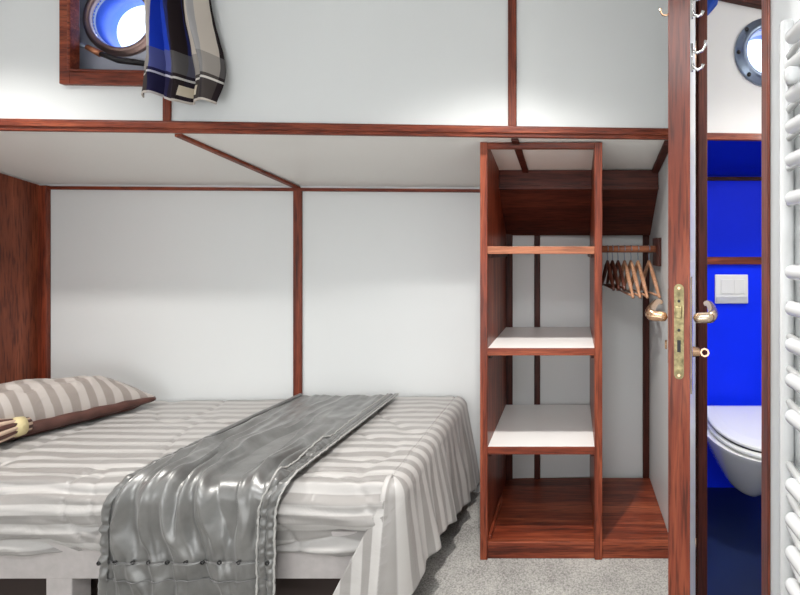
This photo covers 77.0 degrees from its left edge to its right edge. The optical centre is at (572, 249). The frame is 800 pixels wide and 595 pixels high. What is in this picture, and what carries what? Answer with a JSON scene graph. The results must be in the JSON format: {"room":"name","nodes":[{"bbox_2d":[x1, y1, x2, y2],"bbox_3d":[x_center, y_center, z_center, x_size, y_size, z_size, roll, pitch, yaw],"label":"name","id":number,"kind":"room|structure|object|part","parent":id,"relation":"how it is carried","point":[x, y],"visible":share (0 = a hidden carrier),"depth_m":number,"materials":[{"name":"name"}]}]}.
{"room":"ship interior","nodes":[
{"label":"ship interior","id":0,"kind":"room"},
{"bbox_2d":[0,172,38,184],"bbox_3d":[-2.555,0.050,0.500,0.080,2.300,3.600,0,0,0],"label":"wall","id":1,"kind":"structure","parent":0,"point":[0,172],"depth_m":2.11,"materials":[{"name":"white"}]},
{"bbox_2d":[0,173,37,383],"bbox_3d":[-2.509,0.342,1.690,0.012,1.717,0.980,0,0,0],"label":"wood panel","id":2,"kind":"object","parent":1,"relation":"attached to","point":[18,197],"depth_m":2.10,"materials":[{"name":"brown wood"}]},
{"bbox_2d":[39,184,642,491],"bbox_3d":[-1.065,0.442,2.294,2.907,1.516,0.040,0,0,-3],"label":"wall","id":3,"kind":"structure","parent":0,"point":[167,295],"depth_m":2.26,"materials":[{"name":"white paint"}]},
{"bbox_2d":[38,185,50,378],"bbox_3d":[-2.483,0.449,2.183,0.040,1.502,0.022,0,0,0],"label":"trim","id":4,"kind":"structure","parent":3,"relation":"attached to","point":[44,194],"depth_m":2.17,"materials":[{"name":"brown wood"}]},
{"bbox_2d":[48,186,479,192],"bbox_3d":[-1.416,-0.292,2.247,2.112,0.016,0.014,0,0,-3],"label":"trim","id":5,"kind":"structure","parent":3,"relation":"attached to","point":[49,187],"depth_m":2.23,"materials":[{"name":"brown wood"}]},
{"bbox_2d":[293,191,302,395],"bbox_3d":[-1.333,0.457,2.253,0.040,1.486,0.014,0,0,0],"label":"trim","id":6,"kind":"structure","parent":3,"relation":"attached to","point":[297,195],"depth_m":2.25,"materials":[{"name":"brown wood"}]},
{"bbox_2d":[506,234,512,479],"bbox_3d":[-0.317,0.530,2.309,0.034,1.240,0.016,0,0,0],"label":"trim","id":7,"kind":"structure","parent":3,"relation":"attached to","point":[509,238],"depth_m":2.30,"materials":[{"name":"brown wood"}]},
{"bbox_2d":[534,235,539,478],"bbox_3d":[-0.178,0.530,2.317,0.029,1.240,0.015,0,0,0],"label":"trim","id":8,"kind":"structure","parent":3,"relation":"attached to","point":[536,237],"depth_m":2.31,"materials":[{"name":"brown wood"}]},
{"bbox_2d":[643,235,648,477],"bbox_3d":[0.368,0.530,2.348,0.032,1.240,0.016,0,0,0],"label":"trim","id":9,"kind":"structure","parent":3,"relation":"attached to","point":[645,237],"depth_m":2.34,"materials":[{"name":"brown wood"}]},
{"bbox_2d":[0,0,760,132],"bbox_3d":[-0.407,-0.763,1.781,4.224,0.674,0.050,0,0,-3],"label":"wall","id":10,"kind":"structure","parent":0,"point":[581,63],"depth_m":1.75,"materials":[{"name":"white paint"}]},
{"bbox_2d":[59,0,145,86],"bbox_3d":[-1.606,-0.809,1.759,0.469,0.434,0.211,0,0,0],"label":"window","id":11,"kind":"structure","parent":10,"relation":"in","point":[116,28],"depth_m":1.72,"materials":[{"name":"brown wood"}]},
{"bbox_3d":[-1.702,-0.868,1.752,0.214,0.214,0.004,0,0,-3],"label":"pane","id":12,"kind":"part","parent":11,"relation":"part of","materials":[{"name":"clear glass"}]},
{"bbox_3d":[-1.663,-0.707,1.727,0.158,0.046,0.026,0,0,-8],"label":"latch arm","id":13,"kind":"part","parent":11,"relation":"part of","materials":[{"name":"black metal"}]},
{"bbox_2d":[80,0,145,69],"bbox_3d":[-1.675,-0.785,1.734,0.641,0.530,0.075,0,0,-3],"label":"wall niche","id":14,"kind":"object","parent":10,"relation":"in","point":[88,60],"visible":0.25,"depth_m":1.75,"materials":[{"name":"grey paint"}]},
{"bbox_2d":[163,97,171,120],"bbox_3d":[-1.476,-0.526,1.690,0.026,0.118,0.010,0,0,-3],"label":"trim","id":15,"kind":"structure","parent":10,"relation":"attached to","point":[167,104],"depth_m":1.69,"materials":[{"name":"brown wood"}]},
{"bbox_2d":[141,0,225,104],"bbox_3d":[-1.373,-0.761,1.626,0.254,0.499,0.086,0,0,-12],"label":"curtain","id":16,"kind":"object","parent":10,"relation":"hanging from","point":[185,61],"visible":1,"depth_m":1.62,"materials":[{"name":"fabric"}]},
{"bbox_2d":[0,118,667,139],"bbox_3d":[-1.065,-0.446,1.707,2.905,0.043,0.024,0,0,-3],"label":"trim","id":17,"kind":"structure","parent":10,"relation":"attached to","point":[6,124],"depth_m":1.71,"materials":[{"name":"brown wood"}]},
{"bbox_2d":[508,0,516,125],"bbox_3d":[-0.230,-0.784,1.760,0.032,0.632,0.014,0,0,0],"label":"trim","id":18,"kind":"structure","parent":10,"relation":"attached to","point":[512,4],"depth_m":1.75,"materials":[{"name":"brown wood"}]},
{"bbox_2d":[707,133,760,140],"bbox_3d":[1.054,-0.439,1.830,1.294,0.028,0.018,0,0,-3],"label":"trim","id":19,"kind":"structure","parent":10,"relation":"attached to","point":[710,136],"depth_m":1.80,"materials":[{"name":"brown wood"}]},
{"bbox_2d":[718,0,760,8],"bbox_3d":[1.054,-0.909,1.823,1.294,0.274,0.029,0,0,-3],"label":"trim","id":20,"kind":"structure","parent":10,"relation":"attached to","point":[756,4],"depth_m":1.79,"materials":[{"name":"brown wood"}]},
{"bbox_2d":[734,18,760,85],"bbox_3d":[0.762,-0.772,1.852,0.270,0.270,0.112,0,0,-3],"label":"window","id":21,"kind":"structure","parent":10,"relation":"in","point":[747,50],"depth_m":1.80,"materials":[{"name":"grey metal"}]},
{"bbox_3d":[0.764,-0.772,1.812,0.184,0.184,0.004,0,0,-3],"label":"pane","id":22,"kind":"part","parent":21,"relation":"part of","materials":[{"name":"clear glass"}]},
{"bbox_2d":[0,131,760,186],"bbox_3d":[-0.413,-0.377,2.007,4.239,0.140,0.647,0,0,-3],"label":"ceiling","id":23,"kind":"structure","parent":0,"point":[97,158],"depth_m":1.94,"materials":[{"name":"white paint"}]},
{"bbox_2d":[175,134,300,188],"bbox_3d":[-1.389,-0.360,1.978,0.027,0.131,0.569,0,0,11],"label":"trim","id":24,"kind":"structure","parent":23,"relation":"attached to","point":[180,136],"depth_m":1.91,"materials":[{"name":"brown wood"}]},
{"bbox_2d":[511,138,528,172],"bbox_3d":[-0.213,-0.360,2.045,0.028,0.131,0.549,0,0,2],"label":"trim","id":25,"kind":"structure","parent":23,"relation":"attached to","point":[515,141],"depth_m":1.92,"materials":[{"name":"brown wood"}]},
{"bbox_2d":[412,492,667,594],"bbox_3d":[-1.103,1.240,0.600,3.024,0.080,4.000,0,0,0],"label":"floor","id":26,"kind":"structure","parent":0,"point":[457,568],"depth_m":1.73,"materials":[{"name":"carpet"}]},
{"bbox_2d":[0,461,356,594],"bbox_3d":[-1.505,0.965,1.857,1.910,0.470,0.839,0,0,0],"label":"bed","id":27,"kind":"object","parent":26,"relation":"on","point":[70,571],"visible":0.1,"depth_m":1.44,"materials":[{"name":"grey fabric"}]},
{"bbox_3d":[-1.505,0.840,1.866,1.910,0.220,0.821,0,0,0],"label":"mattress","id":28,"kind":"part","parent":27,"relation":"part of","materials":[{"name":"grey fabric"}]},
{"bbox_3d":[-1.593,1.107,1.470,0.080,0.185,0.060,0,0,0],"label":"leg","id":29,"kind":"part","parent":27,"relation":"part of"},
{"bbox_3d":[-1.567,1.083,1.534,1.775,0.233,0.018,0,0,0],"label":"under panel","id":30,"kind":"part","parent":27,"relation":"part of","materials":[{"name":"black"}]},
{"bbox_3d":[-1.520,0.943,1.448,1.880,0.147,0.022,0,0,0],"label":"rail","id":31,"kind":"part","parent":27,"relation":"part of","materials":[{"name":"grey fabric"}]},
{"bbox_2d":[0,396,479,594],"bbox_3d":[-1.455,0.919,1.819,2.009,0.419,0.933,0,0,0],"label":"bedspread","id":32,"kind":"object","parent":27,"relation":"on","point":[398,479],"visible":0.68,"depth_m":1.52,"materials":[{"name":"grey fabric"}]},
{"bbox_2d":[0,416,32,442],"bbox_3d":[-2.090,0.657,1.663,0.095,0.096,0.204,0,0,17],"label":"tie","id":33,"kind":"object","parent":32,"relation":"on","point":[16,426],"visible":1,"depth_m":1.71,"materials":[{"name":"fabric"}]},
{"bbox_2d":[0,375,155,441],"bbox_3d":[-2.188,0.614,1.825,0.301,0.195,0.781,0,0,22],"label":"pillow","id":34,"kind":"object","parent":32,"relation":"on","point":[54,403],"visible":0.92,"depth_m":1.88,"materials":[{"name":"beige fabric"}]},
{"bbox_2d":[96,393,398,594],"bbox_3d":[-1.120,0.879,1.797,0.575,0.428,0.894,0,0,0],"label":"throw","id":35,"kind":"object","parent":32,"relation":"on","point":[199,518],"visible":1,"depth_m":1.39,"materials":[{"name":"grey fabric"}]},
{"bbox_2d":[480,142,667,559],"bbox_3d":[0.012,0.391,2.061,0.744,1.618,0.524,0,0,0],"label":"wardrobe","id":36,"kind":"object","parent":26,"relation":"on","point":[596,517],"visible":0.97,"depth_m":1.99,"materials":[{"name":"brown wood"}]},
{"bbox_3d":[-0.345,0.391,2.059,0.029,1.618,0.518,0,0,0],"label":"panel","id":37,"kind":"part","parent":36,"relation":"part of","materials":[{"name":"brown wood"}]},
{"bbox_3d":[-0.124,-0.405,1.812,0.414,0.024,0.021,0,0,0],"label":"rail","id":38,"kind":"part","parent":36,"relation":"part of","materials":[{"name":"brown wood"}]},
{"bbox_2d":[488,405,593,446],"bbox_3d":[-0.124,0.776,2.053,0.414,0.023,0.490,0,0,0],"label":"shelf","id":39,"kind":"object","parent":36,"relation":"attached to","point":[516,425],"depth_m":2.00,"materials":[{"name":"white laminate"}]},
{"bbox_2d":[488,327,593,347],"bbox_3d":[-0.124,0.393,2.053,0.414,0.023,0.490,0,0,0],"label":"shelf","id":40,"kind":"object","parent":36,"relation":"attached to","point":[507,337],"depth_m":2.00,"materials":[{"name":"white laminate"}]},
{"bbox_3d":[-0.124,1.147,2.066,0.414,0.018,0.515,0,0,0],"label":"board","id":41,"kind":"part","parent":36,"relation":"part of","materials":[{"name":"brown wood"}]},
{"bbox_3d":[0.098,0.392,2.059,0.030,1.617,0.518,0,0,0],"label":"divider panel","id":42,"kind":"part","parent":36,"relation":"part of","materials":[{"name":"brown wood"}]},
{"bbox_2d":[602,245,614,290],"bbox_3d":[0.155,0.074,2.090,0.018,0.195,0.304,0,0,-6],"label":"hanger","id":43,"kind":"object","parent":36,"relation":"hanging from","point":[607,267],"visible":0.85,"depth_m":2.05,"materials":[{"name":"brown wood"}]},
{"bbox_3d":[0.148,0.108,2.164,0.018,0.126,0.156,0,0,-6],"label":"shoulder arm","id":44,"kind":"part","parent":43,"relation":"part of"},
{"bbox_3d":[0.163,0.108,2.016,0.018,0.126,0.156,0,0,-6],"label":"shoulder arm","id":45,"kind":"part","parent":43,"relation":"part of"},
{"bbox_2d":[606,245,619,290],"bbox_3d":[0.177,0.074,2.090,0.018,0.195,0.304,0,0,-6],"label":"hanger","id":46,"kind":"object","parent":36,"relation":"hanging from","point":[612,264],"visible":0.81,"depth_m":2.03,"materials":[{"name":"brown wood"}]},
{"bbox_3d":[0.170,0.108,2.164,0.018,0.126,0.156,0,0,-6],"label":"shoulder arm","id":47,"kind":"part","parent":46,"relation":"part of"},
{"bbox_3d":[0.185,0.108,2.016,0.018,0.126,0.156,0,0,-6],"label":"shoulder arm","id":48,"kind":"part","parent":46,"relation":"part of"},
{"bbox_2d":[613,245,625,290],"bbox_3d":[0.202,0.074,2.090,0.018,0.195,0.304,0,0,-6],"label":"hanger","id":49,"kind":"object","parent":36,"relation":"hanging from","point":[618,265],"visible":0.68,"depth_m":2.02,"materials":[{"name":"brown wood"}]},
{"bbox_3d":[0.210,0.108,2.016,0.018,0.126,0.156,0,0,-6],"label":"shoulder arm","id":50,"kind":"part","parent":49,"relation":"part of"},
{"bbox_2d":[616,245,634,298],"bbox_3d":[0.232,0.088,2.090,0.018,0.224,0.378,0,0,-5],"label":"hanger","id":51,"kind":"object","parent":36,"relation":"hanging from","point":[624,264],"visible":0.73,"depth_m":2.02,"materials":[{"name":"brown wood"}]},
{"bbox_3d":[0.224,0.123,2.182,0.018,0.155,0.192,0,0,-5],"label":"shoulder arm","id":52,"kind":"part","parent":51,"relation":"part of","materials":[{"name":"brown wood"}]},
{"bbox_3d":[0.239,0.123,1.998,0.018,0.155,0.192,0,0,-5],"label":"shoulder arm","id":53,"kind":"part","parent":51,"relation":"part of","materials":[{"name":"brown wood"}]},
{"bbox_3d":[0.243,-0.004,2.090,0.260,0.031,0.031,0,0,0],"label":"hanging rod","id":54,"kind":"part","parent":36,"relation":"part of","materials":[{"name":"brown wood"}]},
{"bbox_2d":[622,245,641,298],"bbox_3d":[0.261,0.088,2.090,0.018,0.224,0.378,0,0,-5],"label":"hanger","id":55,"kind":"object","parent":36,"relation":"hanging from","point":[631,267],"visible":0.69,"depth_m":2.01,"materials":[{"name":"brown wood"}]},
{"bbox_3d":[0.253,0.123,2.182,0.018,0.155,0.192,0,0,-5],"label":"shoulder arm","id":56,"kind":"part","parent":55,"relation":"part of","materials":[{"name":"brown wood"}]},
{"bbox_3d":[0.268,0.123,1.998,0.018,0.155,0.192,0,0,-5],"label":"shoulder arm","id":57,"kind":"part","parent":55,"relation":"part of","materials":[{"name":"brown wood"}]},
{"bbox_3d":[0.248,1.147,2.066,0.270,0.018,0.515,0,0,0],"label":"board","id":58,"kind":"part","parent":36,"relation":"part of","materials":[{"name":"brown wood"}]},
{"bbox_2d":[631,245,648,298],"bbox_3d":[0.292,0.088,2.090,0.018,0.224,0.378,0,0,-4],"label":"hanger","id":59,"kind":"object","parent":36,"relation":"hanging from","point":[638,267],"visible":0.76,"depth_m":2.01,"materials":[{"name":"brown wood"}]},
{"bbox_3d":[0.286,0.123,2.182,0.018,0.155,0.192,0,0,-4],"label":"shoulder arm","id":60,"kind":"part","parent":59,"relation":"part of","materials":[{"name":"brown wood"}]},
{"bbox_3d":[0.299,0.123,1.998,0.018,0.155,0.192,0,0,-4],"label":"shoulder arm","id":61,"kind":"part","parent":59,"relation":"part of","materials":[{"name":"brown wood"}]},
{"bbox_2d":[640,245,660,298],"bbox_3d":[0.342,0.088,2.090,0.018,0.224,0.378,0,0,-4],"label":"hanger","id":62,"kind":"object","parent":36,"relation":"hanging from","point":[648,265],"visible":0.8,"depth_m":2.03,"materials":[{"name":"brown wood"}]},
{"bbox_3d":[0.335,0.123,2.182,0.018,0.155,0.192,0,0,-4],"label":"shoulder arm","id":63,"kind":"part","parent":62,"relation":"part of","materials":[{"name":"brown wood"}]},
{"bbox_3d":[0.348,0.123,1.998,0.018,0.155,0.192,0,0,-4],"label":"shoulder arm","id":64,"kind":"part","parent":62,"relation":"part of","materials":[{"name":"brown wood"}]},
{"bbox_3d":[0.377,0.009,2.090,0.015,0.125,0.140,0,0,0],"label":"rod plate","id":65,"kind":"part","parent":36,"relation":"part of","materials":[{"name":"brown wood"}]},
{"bbox_2d":[649,0,799,594],"bbox_3d":[0.397,0.050,0.560,0.024,2.300,3.720,0,0,0],"label":"wall","id":66,"kind":"structure","parent":0,"point":[780,10],"depth_m":0.90,"materials":[{"name":"white paint"}]},
{"bbox_2d":[652,140,667,172],"bbox_3d":[0.369,-0.356,2.077,0.030,0.139,0.547,0,0,0],"label":"trim","id":67,"kind":"structure","parent":66,"relation":"attached to","point":[663,152],"depth_m":1.93,"materials":[{"name":"brown wood"}]},
{"bbox_2d":[695,0,706,594],"bbox_3d":[0.392,0.133,1.454,0.038,2.135,0.067,0,0,0],"label":"door frame","id":68,"kind":"object","parent":66,"relation":"attached to","point":[701,22],"visible":0.54,"depth_m":1.42,"materials":[{"name":"brown wood"}]},
{"bbox_2d":[645,0,717,594],"bbox_3d":[0.261,0.164,1.170,0.152,2.048,0.517,0,0,10],"label":"door","id":69,"kind":"structure","parent":68,"relation":"attached to","point":[682,317],"depth_m":0.93,"materials":[{"name":"brown wood"}]},
{"bbox_3d":[0.182,0.133,1.037,0.047,0.037,0.131,0,0,6],"label":"handle","id":70,"kind":"part","parent":69,"relation":"part of","materials":[{"name":"gold metal"}]},
{"bbox_3d":[0.211,0.162,0.924,0.019,0.189,0.003,0,0,16],"label":"lock plate","id":71,"kind":"part","parent":69,"relation":"part of","materials":[{"name":"gold metal"}]},
{"bbox_3d":[0.246,0.175,0.966,0.003,0.239,0.038,0,0,16],"label":"handle plate","id":72,"kind":"part","parent":69,"relation":"part of","materials":[{"name":"white metal"}]},
{"bbox_3d":[0.294,0.133,1.005,0.047,0.037,0.131,0,0,26],"label":"handle","id":73,"kind":"part","parent":69,"relation":"part of","materials":[{"name":"gold metal"}]},
{"bbox_2d":[707,0,717,15],"bbox_3d":[0.447,-0.858,1.531,0.072,0.220,0.134,0,0,0],"label":"towel","id":74,"kind":"object","parent":66,"relation":"hanging from","point":[711,4],"visible":0.25,"depth_m":1.50,"materials":[{"name":"blue fabric"}]},
{"bbox_2d":[761,0,769,594],"bbox_3d":[0.396,0.133,0.923,0.034,2.135,0.038,0,0,0],"label":"trim","id":75,"kind":"structure","parent":66,"relation":"attached to","point":[765,4],"depth_m":0.92,"materials":[{"name":"brown wood"}]},
{"bbox_2d":[780,19,799,594],"bbox_3d":[0.351,0.325,0.535,0.065,1.451,0.573,0,0,0],"label":"towel radiator","id":76,"kind":"object","parent":66,"relation":"attached to","point":[789,31],"visible":1,"depth_m":0.80,"materials":[{"name":"white metal"}]},
{"bbox_2d":[707,264,760,487],"bbox_3d":[1.054,0.549,2.132,1.291,1.031,0.095,0,0,0],"label":"wall","id":77,"kind":"structure","parent":0,"point":[733,339],"depth_m":2.08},
{"bbox_2d":[715,275,747,303],"bbox_3d":[0.709,0.175,2.078,0.148,0.130,0.014,0,0,0],"label":"flush plate","id":78,"kind":"object","parent":77,"relation":"attached to","point":[729,289],"visible":1,"depth_m":2.07,"materials":[{"name":"white plastic"}]},
{"bbox_2d":[707,406,760,496],"bbox_3d":[0.705,0.824,1.819,0.380,0.302,0.530,0,0,0],"label":"toilet","id":79,"kind":"object","parent":77,"relation":"attached to","point":[733,432],"visible":0.5,"depth_m":1.75,"materials":[{"name":"white ceramic"}]},
{"bbox_3d":[0.705,0.705,1.792,0.336,0.016,0.465,0,0,0],"label":"seat","id":80,"kind":"part","parent":79,"relation":"part of","materials":[{"name":"white plastic"}]},
{"bbox_3d":[0.705,0.683,1.800,0.326,0.019,0.451,0,0,0],"label":"lid","id":81,"kind":"part","parent":79,"relation":"part of","materials":[{"name":"white plastic"}]},
{"bbox_2d":[707,257,760,263],"bbox_3d":[1.054,0.048,2.126,1.291,0.032,0.109,0,0,0],"label":"trim","id":82,"kind":"structure","parent":77,"relation":"attached to","point":[710,260],"depth_m":2.07,"materials":[{"name":"brown wood"}]},
{"bbox_2d":[707,488,760,594],"bbox_3d":[1.054,1.105,1.250,1.291,0.080,2.100,0,0,0],"label":"floor","id":83,"kind":"structure","parent":0,"point":[733,516],"depth_m":1.69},
{"bbox_2d":[707,176,760,256],"bbox_3d":[1.054,0.422,2.205,1.291,1.556,0.050,0,0,0],"label":"wall","id":84,"kind":"structure","parent":0,"point":[733,207],"depth_m":2.18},
{"bbox_2d":[707,177,760,180],"bbox_3d":[1.054,-0.333,2.174,1.291,0.018,0.012,0,0,0],"label":"trim","id":85,"kind":"structure","parent":84,"relation":"attached to","point":[708,178],"depth_m":2.17,"materials":[{"name":"brown wood"}]}
]}

